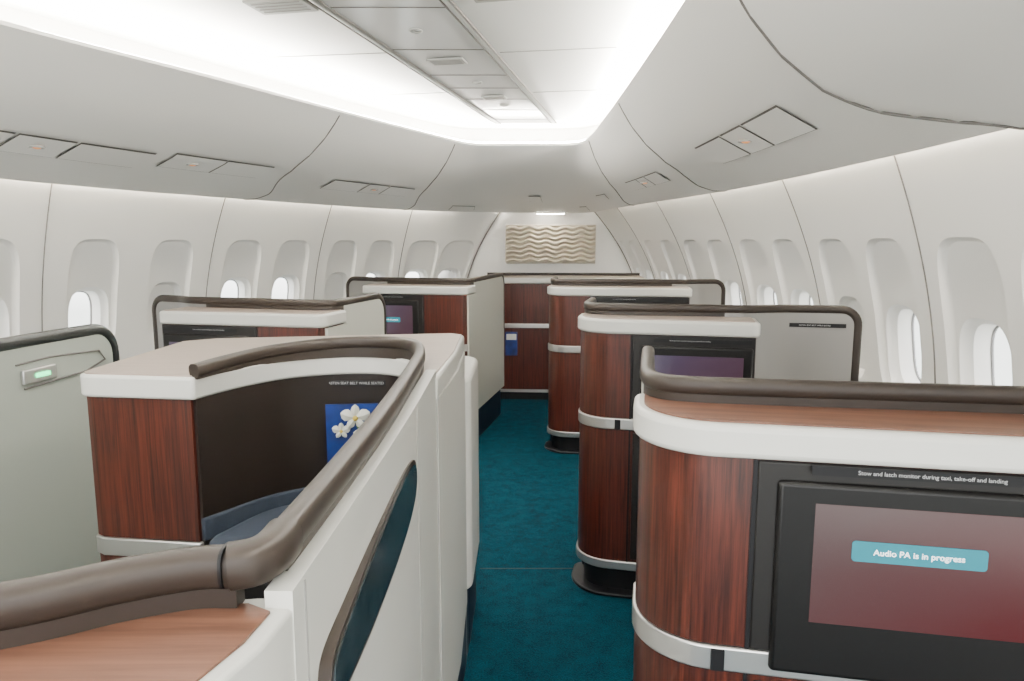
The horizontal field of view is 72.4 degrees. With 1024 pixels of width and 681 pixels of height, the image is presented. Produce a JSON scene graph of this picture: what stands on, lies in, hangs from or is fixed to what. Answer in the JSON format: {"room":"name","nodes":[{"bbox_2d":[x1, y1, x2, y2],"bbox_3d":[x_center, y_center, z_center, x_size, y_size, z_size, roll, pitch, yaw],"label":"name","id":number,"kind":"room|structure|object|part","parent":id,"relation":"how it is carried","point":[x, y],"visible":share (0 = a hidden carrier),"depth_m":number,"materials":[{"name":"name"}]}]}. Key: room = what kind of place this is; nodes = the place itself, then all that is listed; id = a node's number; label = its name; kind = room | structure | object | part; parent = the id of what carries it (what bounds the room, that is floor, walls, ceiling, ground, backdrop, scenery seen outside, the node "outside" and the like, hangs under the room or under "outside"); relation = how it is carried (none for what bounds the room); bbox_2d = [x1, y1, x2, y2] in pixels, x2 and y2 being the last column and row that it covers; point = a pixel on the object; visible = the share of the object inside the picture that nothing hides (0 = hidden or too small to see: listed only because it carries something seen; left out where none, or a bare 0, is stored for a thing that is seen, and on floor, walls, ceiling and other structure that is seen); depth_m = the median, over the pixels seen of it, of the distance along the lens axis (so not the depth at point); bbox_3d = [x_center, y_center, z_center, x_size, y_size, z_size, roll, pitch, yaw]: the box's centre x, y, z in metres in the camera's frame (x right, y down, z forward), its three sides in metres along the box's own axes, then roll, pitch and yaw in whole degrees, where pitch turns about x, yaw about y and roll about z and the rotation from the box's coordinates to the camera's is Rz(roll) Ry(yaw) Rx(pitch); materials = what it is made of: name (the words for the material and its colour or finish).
{"room":"aircraft cabin","nodes":[
{"label":"aircraft cabin","id":0,"kind":"room"},
{"bbox_2d":[0,179,498,359],"bbox_3d":[-2.501,0.065,3.774,1.761,2.020,10.719,2,8,17],"label":"wall","id":1,"kind":"structure","parent":0,"point":[113,246],"depth_m":5.45,"materials":[{"name":"white plastic"}]},
{"bbox_2d":[41,184,51,330],"bbox_3d":[-2.934,-0.085,4.482,0.178,1.921,0.008,0,8,0],"label":"joint","id":2,"kind":"object","parent":1,"relation":"attached to","point":[51,184],"visible":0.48,"depth_m":4.42,"materials":[{"name":"grey"}]},
{"bbox_2d":[79,291,91,323],"bbox_3d":[-3.049,-0.159,4.898,0.044,0.382,0.269,2,8,15],"label":"window gasket","id":3,"kind":"structure","parent":1,"relation":"in","point":[79,291],"depth_m":5.00,"materials":[{"name":"grey plastic"}]},
{"bbox_2d":[148,284,174,332],"bbox_3d":[-2.811,-0.249,5.563,0.111,0.393,0.280,3,8,19],"label":"window","id":4,"kind":"structure","parent":1,"relation":"in","point":[165,289],"depth_m":5.48,"materials":[{"name":"plastic"}]},
{"bbox_2d":[206,198,225,296],"bbox_3d":[-2.465,-0.282,5.883,0.279,1.922,0.008,1,8,6],"label":"joint","id":5,"kind":"object","parent":1,"relation":"attached to","point":[225,198],"visible":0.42,"depth_m":5.81,"materials":[{"name":"grey"}]},
{"bbox_2d":[229,280,238,297],"bbox_3d":[-2.556,-0.357,6.276,0.055,0.387,0.272,4,9,26],"label":"window gasket","id":6,"kind":"structure","parent":1,"relation":"in","point":[229,280],"depth_m":6.37,"materials":[{"name":"grey plastic"}]},
{"bbox_2d":[281,277,288,298],"bbox_3d":[-2.271,-0.427,6.789,0.050,0.385,0.269,5,9,30],"label":"window gasket","id":7,"kind":"structure","parent":1,"relation":"in","point":[281,277],"depth_m":6.88,"materials":[{"name":"grey plastic"}]},
{"bbox_2d":[313,205,331,298],"bbox_3d":[-1.875,-0.440,7.007,0.258,1.921,0.008,0,8,0],"label":"joint","id":8,"kind":"object","parent":1,"relation":"attached to","point":[331,205],"visible":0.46,"depth_m":6.94,"materials":[{"name":"grey"}]},
{"bbox_2d":[324,274,342,298],"bbox_3d":[-1.895,-0.498,7.343,0.103,0.391,0.281,5,9,31],"label":"window","id":9,"kind":"structure","parent":1,"relation":"in","point":[334,283],"depth_m":7.32,"materials":[{"name":"plastic"}]},
{"bbox_2d":[398,210,412,276],"bbox_3d":[-1.215,-0.579,7.997,0.238,1.921,0.008,0,8,0],"label":"joint","id":10,"kind":"object","parent":1,"relation":"attached to","point":[412,210],"visible":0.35,"depth_m":7.92,"materials":[{"name":"grey plastic"}]},
{"bbox_2d":[0,0,683,128],"bbox_3d":[-0.921,-1.322,2.313,3.999,0.025,8.150,0,8,0],"label":"ceiling","id":11,"kind":"structure","parent":0,"point":[231,34],"depth_m":3.58,"materials":[{"name":"white plastic"}]},
{"bbox_2d":[242,0,318,14],"bbox_3d":[-0.980,-1.419,2.971,0.260,0.012,0.170,2,8,12],"label":"ceiling vent","id":12,"kind":"object","parent":11,"relation":"attached to","point":[266,7],"depth_m":2.96,"materials":[{"name":"white plastic"}]},
{"bbox_2d":[268,53,378,57],"bbox_3d":[-0.975,-1.539,3.772,0.717,0.004,0.006,1,8,8],"label":"joint","id":13,"kind":"object","parent":11,"relation":"attached to","point":[360,53],"visible":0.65,"depth_m":3.78,"materials":[{"name":"grey plastic"}]},
{"bbox_2d":[330,7,447,7],"bbox_3d":[-0.518,-1.397,2.934,0.535,0.006,0.008,0,8,0],"label":"joint","id":14,"kind":"object","parent":11,"relation":"attached to","point":[330,7],"visible":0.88,"depth_m":2.93,"materials":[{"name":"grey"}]},
{"bbox_2d":[306,0,500,124],"bbox_3d":[-0.994,-1.269,2.043,1.792,0.012,7.607,0,8,0],"label":"rail","id":15,"kind":"object","parent":11,"relation":"attached to","point":[315,2],"depth_m":3.60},
{"bbox_2d":[365,92,446,95],"bbox_3d":[-0.699,-1.678,4.763,0.630,0.004,0.006,1,8,9],"label":"joint","id":16,"kind":"object","parent":11,"relation":"attached to","point":[442,92],"visible":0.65,"depth_m":4.77,"materials":[{"name":"grey plastic"}]},
{"bbox_2d":[409,28,422,33],"bbox_3d":[-0.448,-1.438,3.251,0.066,0.010,0.066,0,8,0],"label":"recessed light","id":17,"kind":"object","parent":11,"relation":"in","point":[411,29],"visible":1,"depth_m":3.23,"materials":[{"name":"grey plastic"}]},
{"bbox_3d":[-0.762,-1.272,2.043,2.229,0.001,7.600,0,8,0],"label":"panel","id":18,"kind":"part","parent":11,"relation":"part of","materials":[{"name":"white plastic"}]},
{"bbox_2d":[392,49,485,49],"bbox_3d":[-0.375,-1.487,3.578,0.520,0.006,0.008,0,8,0],"label":"joint","id":19,"kind":"object","parent":11,"relation":"attached to","point":[392,49],"visible":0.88,"depth_m":3.58,"materials":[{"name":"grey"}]},
{"bbox_2d":[426,57,467,65],"bbox_3d":[-0.350,-1.504,3.777,0.200,0.012,0.120,2,8,12],"label":"ceiling vent","id":20,"kind":"object","parent":11,"relation":"attached to","point":[452,60],"depth_m":3.75,"materials":[{"name":"white plastic"}]},
{"bbox_2d":[474,0,510,2],"bbox_3d":[-0.070,-1.397,2.823,0.200,0.012,0.160,2,8,12],"label":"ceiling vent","id":21,"kind":"object","parent":11,"relation":"attached to","point":[477,1],"depth_m":2.89,"materials":[{"name":"white plastic"}]},
{"bbox_2d":[481,95,506,99],"bbox_3d":[-0.120,-1.637,4.718,0.160,0.012,0.100,2,8,12],"label":"ceiling vent","id":22,"kind":"object","parent":11,"relation":"attached to","point":[491,97],"depth_m":4.69,"materials":[{"name":"white plastic"}]},
{"bbox_2d":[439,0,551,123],"bbox_3d":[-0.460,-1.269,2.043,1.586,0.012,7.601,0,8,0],"label":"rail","id":23,"kind":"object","parent":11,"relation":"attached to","point":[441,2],"depth_m":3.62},
{"bbox_2d":[442,0,556,124],"bbox_3d":[-0.438,-1.269,2.043,1.610,0.012,7.606,0,8,0],"label":"rail","id":24,"kind":"object","parent":11,"relation":"attached to","point":[447,2],"depth_m":3.59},
{"bbox_2d":[0,0,1023,213],"bbox_3d":[-0.721,-1.147,3.392,4.798,0.712,10.424,0,8,2],"label":"overhead bins","id":25,"kind":"object","parent":11,"relation":"attached to","point":[732,94],"visible":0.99,"depth_m":3.28,"materials":[{"name":"white plastic"}]},
{"bbox_2d":[32,28,584,142],"bbox_3d":[-0.934,-1.165,2.184,3.391,0.001,7.849,0,8,0],"label":"light","id":26,"kind":"object","parent":25,"relation":"attached to","point":[32,28],"depth_m":6.03,"materials":[{"name":"white plastic"}]},
{"bbox_2d":[495,119,548,119],"bbox_3d":[0.076,-1.773,5.608,0.470,0.006,0.008,0,8,0],"label":"joint","id":27,"kind":"object","parent":11,"relation":"attached to","point":[495,119],"visible":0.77,"depth_m":5.61,"materials":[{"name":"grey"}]},
{"bbox_2d":[500,47,616,52],"bbox_3d":[0.238,-1.525,3.674,0.613,0.004,0.006,1,8,9],"label":"joint","id":28,"kind":"object","parent":11,"relation":"attached to","point":[604,47],"visible":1,"depth_m":3.67,"materials":[{"name":"grey plastic"}]},
{"bbox_2d":[533,89,616,92],"bbox_3d":[0.427,-1.664,4.664,0.576,0.004,0.006,1,8,10],"label":"joint","id":29,"kind":"object","parent":11,"relation":"attached to","point":[602,89],"visible":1,"depth_m":4.66,"materials":[{"name":"grey plastic"}]},
{"bbox_2d":[437,212,630,277],"bbox_3d":[0.400,-0.656,8.623,2.700,2.100,0.060,0,8,0],"label":"wall","id":30,"kind":"structure","parent":0,"point":[490,257],"depth_m":8.53,"materials":[{"name":"white plastic"}]},
{"bbox_2d":[467,212,500,277],"bbox_3d":[-0.355,-1.049,8.527,0.494,1.106,0.016,0,8,0],"label":"trim","id":31,"kind":"structure","parent":30,"relation":"attached to","point":[499,212],"depth_m":8.50,"materials":[{"name":"grey plastic"}]},
{"bbox_2d":[505,225,595,263],"bbox_3d":[0.465,-1.169,8.505,1.101,0.469,0.020,0,8,0],"label":"frame","id":32,"kind":"object","parent":30,"relation":"attached to","point":[506,225],"visible":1,"depth_m":8.53,"materials":[{"name":"beige"}]},
{"bbox_2d":[506,226,595,262],"bbox_3d":[0.470,-1.166,8.477,1.080,0.440,0.045,0,8,0],"label":"relief","id":33,"kind":"object","parent":30,"relation":"attached to","point":[528,244],"visible":1,"depth_m":8.47,"materials":[{"name":"beige stone"}]},
{"bbox_2d":[594,212,631,272],"bbox_3d":[1.262,-1.049,8.527,0.599,1.106,0.016,0,8,0],"label":"trim","id":34,"kind":"structure","parent":30,"relation":"attached to","point":[594,212],"depth_m":8.50,"materials":[{"name":"grey plastic"}]},
{"bbox_2d":[464,399,633,680],"bbox_3d":[-0.700,1.118,3.722,5.600,0.050,10.260,0,8,0],"label":"floor","id":35,"kind":"structure","parent":0,"point":[529,624],"depth_m":3.38,"materials":[{"name":"teal carpet"}]},
{"bbox_2d":[0,324,119,581],"bbox_3d":[-1.943,0.770,1.254,1.094,1.325,2.670,0,8,0],"label":"pod","id":36,"kind":"object","parent":35,"relation":"on","point":[49,523],"visible":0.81,"depth_m":2.19,"materials":[{"name":"grey plastic"}]},
{"bbox_3d":[-1.445,0.103,2.140,0.012,0.044,0.131,1,8,6],"label":"latch plate","id":37,"kind":"part","parent":36,"relation":"part of","materials":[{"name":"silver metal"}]},
{"bbox_2d":[36,371,50,376],"bbox_3d":[-1.440,0.102,2.145,0.014,0.012,0.051,1,8,9],"label":"light","id":38,"kind":"object","parent":36,"relation":"on","point":[38,373],"depth_m":2.14,"materials":[{"name":"green plastic"}]},
{"bbox_2d":[0,333,478,680],"bbox_3d":[-0.643,0.689,1.822,0.996,1.329,2.881,0,8,0],"label":"pod","id":39,"kind":"object","parent":35,"relation":"on","point":[230,546],"visible":1,"depth_m":1.43,"materials":[{"name":"white plastic"}]},
{"bbox_2d":[0,603,269,680],"bbox_3d":[-0.596,0.273,0.458,0.810,0.009,0.242,-2,8,-11],"label":"countertop","id":40,"kind":"structure","parent":39,"relation":"on","point":[186,645],"depth_m":0.57,"materials":[{"name":"brown wood"}]},
{"bbox_2d":[209,504,289,544],"bbox_3d":[-0.512,0.492,1.819,0.441,0.080,0.326,0,8,0],"label":"cushion","id":41,"kind":"object","parent":39,"relation":"on","point":[246,525],"depth_m":1.75,"materials":[{"name":"blue fabric"}]},
{"bbox_3d":[-0.545,0.437,1.868,0.524,0.055,0.120,-4,9,-27],"label":"ottoman rail","id":42,"kind":"part","parent":39,"relation":"part of","materials":[{"name":"blue fabric"}]},
{"bbox_2d":[245,582,267,598],"bbox_3d":[-0.512,0.789,1.861,0.481,0.520,0.366,0,8,0],"label":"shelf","id":43,"kind":"object","parent":39,"relation":"attached to","point":[257,592],"depth_m":1.65,"materials":[{"name":"black plastic"}]},
{"bbox_2d":[84,333,460,376],"bbox_3d":[-0.639,0.035,2.145,0.922,0.010,0.819,0,8,0],"label":"countertop","id":44,"kind":"structure","parent":39,"relation":"on","point":[174,360],"depth_m":2.10,"materials":[{"name":"white plastic"}]},
{"bbox_3d":[-0.513,0.572,1.986,0.596,0.915,0.376,0,8,0],"label":"dark recess panel","id":45,"kind":"part","parent":39,"relation":"part of","materials":[{"name":"black"}]},
{"bbox_2d":[325,403,377,462],"bbox_3d":[-0.464,0.286,2.030,0.150,0.208,0.037,-1,8,-6],"label":"card","id":46,"kind":"object","parent":39,"relation":"attached to","point":[342,420],"visible":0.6,"depth_m":2.03,"materials":[{"name":"blue paper"}]},
{"bbox_3d":[-0.465,0.126,2.079,0.270,0.015,0.003,0,8,0],"label":"notice plate","id":47,"kind":"part","parent":39,"relation":"part of","materials":[{"name":"black plastic"}]},
{"bbox_3d":[-0.192,0.312,1.035,0.014,0.120,0.653,0,8,0],"label":"insert frame","id":48,"kind":"part","parent":39,"relation":"part of","materials":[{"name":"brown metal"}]},
{"bbox_2d":[152,293,386,349],"bbox_3d":[-1.330,0.399,3.898,1.151,1.324,1.003,2,8,12],"label":"pod","id":49,"kind":"object","parent":35,"relation":"on","point":[175,318],"visible":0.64,"depth_m":3.40,"materials":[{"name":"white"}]},
{"bbox_2d":[162,324,255,346],"bbox_3d":[-1.458,0.111,3.404,0.506,0.373,0.036,2,8,12],"label":"monitor","id":50,"kind":"object","parent":49,"relation":"on","point":[172,333],"depth_m":3.36,"materials":[{"name":"black plastic"}]},
{"bbox_2d":[164,307,340,313],"bbox_3d":[-1.271,-0.147,3.439,0.834,0.010,0.224,2,8,12],"label":"countertop","id":51,"kind":"structure","parent":49,"relation":"on","point":[195,309],"depth_m":3.40,"materials":[{"name":"white plastic"}]},
{"bbox_2d":[346,273,504,436],"bbox_3d":[-0.749,0.094,6.068,1.132,1.324,1.346,2,8,12],"label":"pod","id":52,"kind":"object","parent":35,"relation":"on","point":[472,308],"visible":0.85,"depth_m":5.46,"materials":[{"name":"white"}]},
{"bbox_2d":[381,294,422,334],"bbox_3d":[-0.908,-0.171,5.409,0.471,0.373,0.136,0,8,0],"label":"monitor","id":53,"kind":"object","parent":52,"relation":"on","point":[404,312],"depth_m":5.36,"materials":[{"name":"black plastic"}]},
{"bbox_2d":[368,284,470,286],"bbox_3d":[-0.721,-0.429,5.446,0.804,0.010,0.224,2,8,12],"label":"countertop","id":54,"kind":"structure","parent":52,"relation":"on","point":[368,284],"depth_m":5.36,"materials":[{"name":"white plastic"}]},
{"bbox_2d":[480,568,572,568],"bbox_3d":[0.220,1.128,3.464,0.760,0.002,0.006,0,8,0],"label":"joint","id":55,"kind":"object","parent":35,"relation":"on","point":[480,568],"visible":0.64,"depth_m":3.46,"materials":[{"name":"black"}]},
{"bbox_2d":[487,272,645,399],"bbox_3d":[0.527,-0.059,7.331,1.660,1.277,0.590,1,8,4],"label":"storage cabinet","id":56,"kind":"object","parent":35,"relation":"on","point":[526,330],"visible":0.23,"depth_m":7.09,"materials":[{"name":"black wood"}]},
{"bbox_2d":[503,275,643,277],"bbox_3d":[0.527,-0.661,7.246,1.610,0.006,0.540,1,8,4],"label":"countertop","id":57,"kind":"structure","parent":56,"relation":"on","point":[505,276],"depth_m":7.22,"materials":[{"name":"white plastic"}]},
{"bbox_2d":[544,276,725,453],"bbox_3d":[0.978,0.151,5.665,1.355,1.324,1.008,1,8,9],"label":"pod","id":58,"kind":"object","parent":35,"relation":"on","point":[567,297],"visible":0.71,"depth_m":5.27,"materials":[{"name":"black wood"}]},
{"bbox_2d":[550,285,688,287],"bbox_3d":[0.794,-0.402,5.252,1.024,0.010,0.224,1,8,9],"label":"countertop","id":59,"kind":"structure","parent":58,"relation":"on","point":[550,285],"depth_m":5.23,"materials":[{"name":"white plastic"}]},
{"bbox_2d":[592,296,689,303],"bbox_3d":[0.939,-0.135,5.156,0.706,0.373,0.036,1,8,9],"label":"monitor","id":60,"kind":"object","parent":58,"relation":"on","point":[600,299],"depth_m":5.10,"materials":[{"name":"black plastic"}]},
{"bbox_2d":[572,297,861,598],"bbox_3d":[0.975,0.457,3.487,1.252,1.324,1.008,2,8,13],"label":"pod","id":61,"kind":"object","parent":35,"relation":"on","point":[779,341],"visible":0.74,"depth_m":3.12,"materials":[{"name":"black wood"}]},
{"bbox_3d":[0.773,0.706,3.082,0.490,0.585,0.028,2,8,13],"label":"drawer","id":62,"kind":"part","parent":61,"relation":"part of","materials":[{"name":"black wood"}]},
{"bbox_2d":[583,313,754,321],"bbox_3d":[0.680,-0.100,3.108,0.739,0.010,0.224,2,8,13],"label":"countertop","id":63,"kind":"structure","parent":61,"relation":"on","point":[632,317],"depth_m":3.05,"materials":[{"name":"white plastic"}]},
{"bbox_2d":[631,335,755,418],"bbox_3d":[0.773,0.166,3.012,0.506,0.373,0.036,2,8,13],"label":"monitor","id":64,"kind":"object","parent":61,"relation":"on","point":[733,356],"depth_m":2.97,"materials":[{"name":"black plastic"}]},
{"bbox_2d":[632,346,1023,680],"bbox_3d":[0.959,0.701,1.749,1.303,1.324,1.003,2,8,11],"label":"pod","id":65,"kind":"object","parent":35,"relation":"on","point":[788,529],"visible":1,"depth_m":1.28,"materials":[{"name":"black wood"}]},
{"bbox_2d":[644,394,1023,436],"bbox_3d":[0.862,0.151,1.322,1.204,0.010,0.224,2,8,11],"label":"countertop","id":66,"kind":"structure","parent":65,"relation":"on","point":[976,423],"depth_m":1.32,"materials":[{"name":"brown wood"}]},
{"bbox_2d":[749,460,1023,680],"bbox_3d":[0.945,0.434,1.229,0.984,0.407,0.238,0,8,0],"label":"monitor","id":67,"kind":"object","parent":65,"relation":"on","point":[860,570],"depth_m":1.26,"materials":[{"name":"black plastic"}]},
{"bbox_2d":[596,129,1023,385],"bbox_3d":[1.661,0.095,3.563,0.923,2.020,10.227,0,8,-3],"label":"wall","id":68,"kind":"structure","parent":0,"point":[966,196],"depth_m":3.47,"materials":[{"name":"white plastic"}]},
{"bbox_2d":[617,208,654,278],"bbox_3d":[1.350,-0.524,7.601,0.547,1.923,0.008,0,8,0],"label":"joint","id":69,"kind":"object","parent":68,"relation":"attached to","point":[617,208],"visible":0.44,"depth_m":7.53,"materials":[{"name":"grey plastic"}]},
{"bbox_2d":[656,202,690,278],"bbox_3d":[1.495,-0.364,6.462,0.457,1.922,0.008,0,8,0],"label":"joint","id":70,"kind":"object","parent":68,"relation":"attached to","point":[656,202],"visible":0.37,"depth_m":6.38,"materials":[{"name":"grey plastic"}]},
{"bbox_2d":[710,193,746,304],"bbox_3d":[1.660,-0.217,5.422,0.387,1.922,0.008,0,8,0],"label":"joint","id":71,"kind":"object","parent":68,"relation":"attached to","point":[710,193],"visible":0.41,"depth_m":5.35,"materials":[{"name":"grey"}]},
{"bbox_2d":[782,180,820,304],"bbox_3d":[1.775,-0.064,4.333,0.357,1.922,0.008,0,8,0],"label":"joint","id":72,"kind":"object","parent":68,"relation":"attached to","point":[782,180],"visible":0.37,"depth_m":4.25,"materials":[{"name":"grey plastic"}]},
{"bbox_2d":[848,300,865,368],"bbox_3d":[2.028,-0.035,4.019,0.126,0.396,0.278,0,8,0],"label":"window","id":73,"kind":"structure","parent":68,"relation":"in","point":[854,304],"depth_m":4.00,"materials":[{"name":"plastic"}]},
{"bbox_2d":[894,156,935,382],"bbox_3d":[1.785,0.100,3.165,0.298,1.922,0.008,0,8,0],"label":"joint","id":74,"kind":"object","parent":68,"relation":"attached to","point":[894,156],"visible":0.52,"depth_m":3.10,"materials":[{"name":"grey"}]},
{"bbox_2d":[911,313,920,381],"bbox_3d":[2.053,0.035,3.471,0.065,0.390,0.264,0,8,0],"label":"window gasket","id":75,"kind":"structure","parent":68,"relation":"in","point":[913,315],"depth_m":3.59,"materials":[{"name":"grey plastic"}]},
{"bbox_2d":[990,326,998,384],"bbox_3d":[2.038,0.122,2.857,0.061,0.388,0.264,0,8,0],"label":"window gasket","id":76,"kind":"structure","parent":68,"relation":"in","point":[996,327],"depth_m":2.97,"materials":[{"name":"grey plastic"}]}
]}

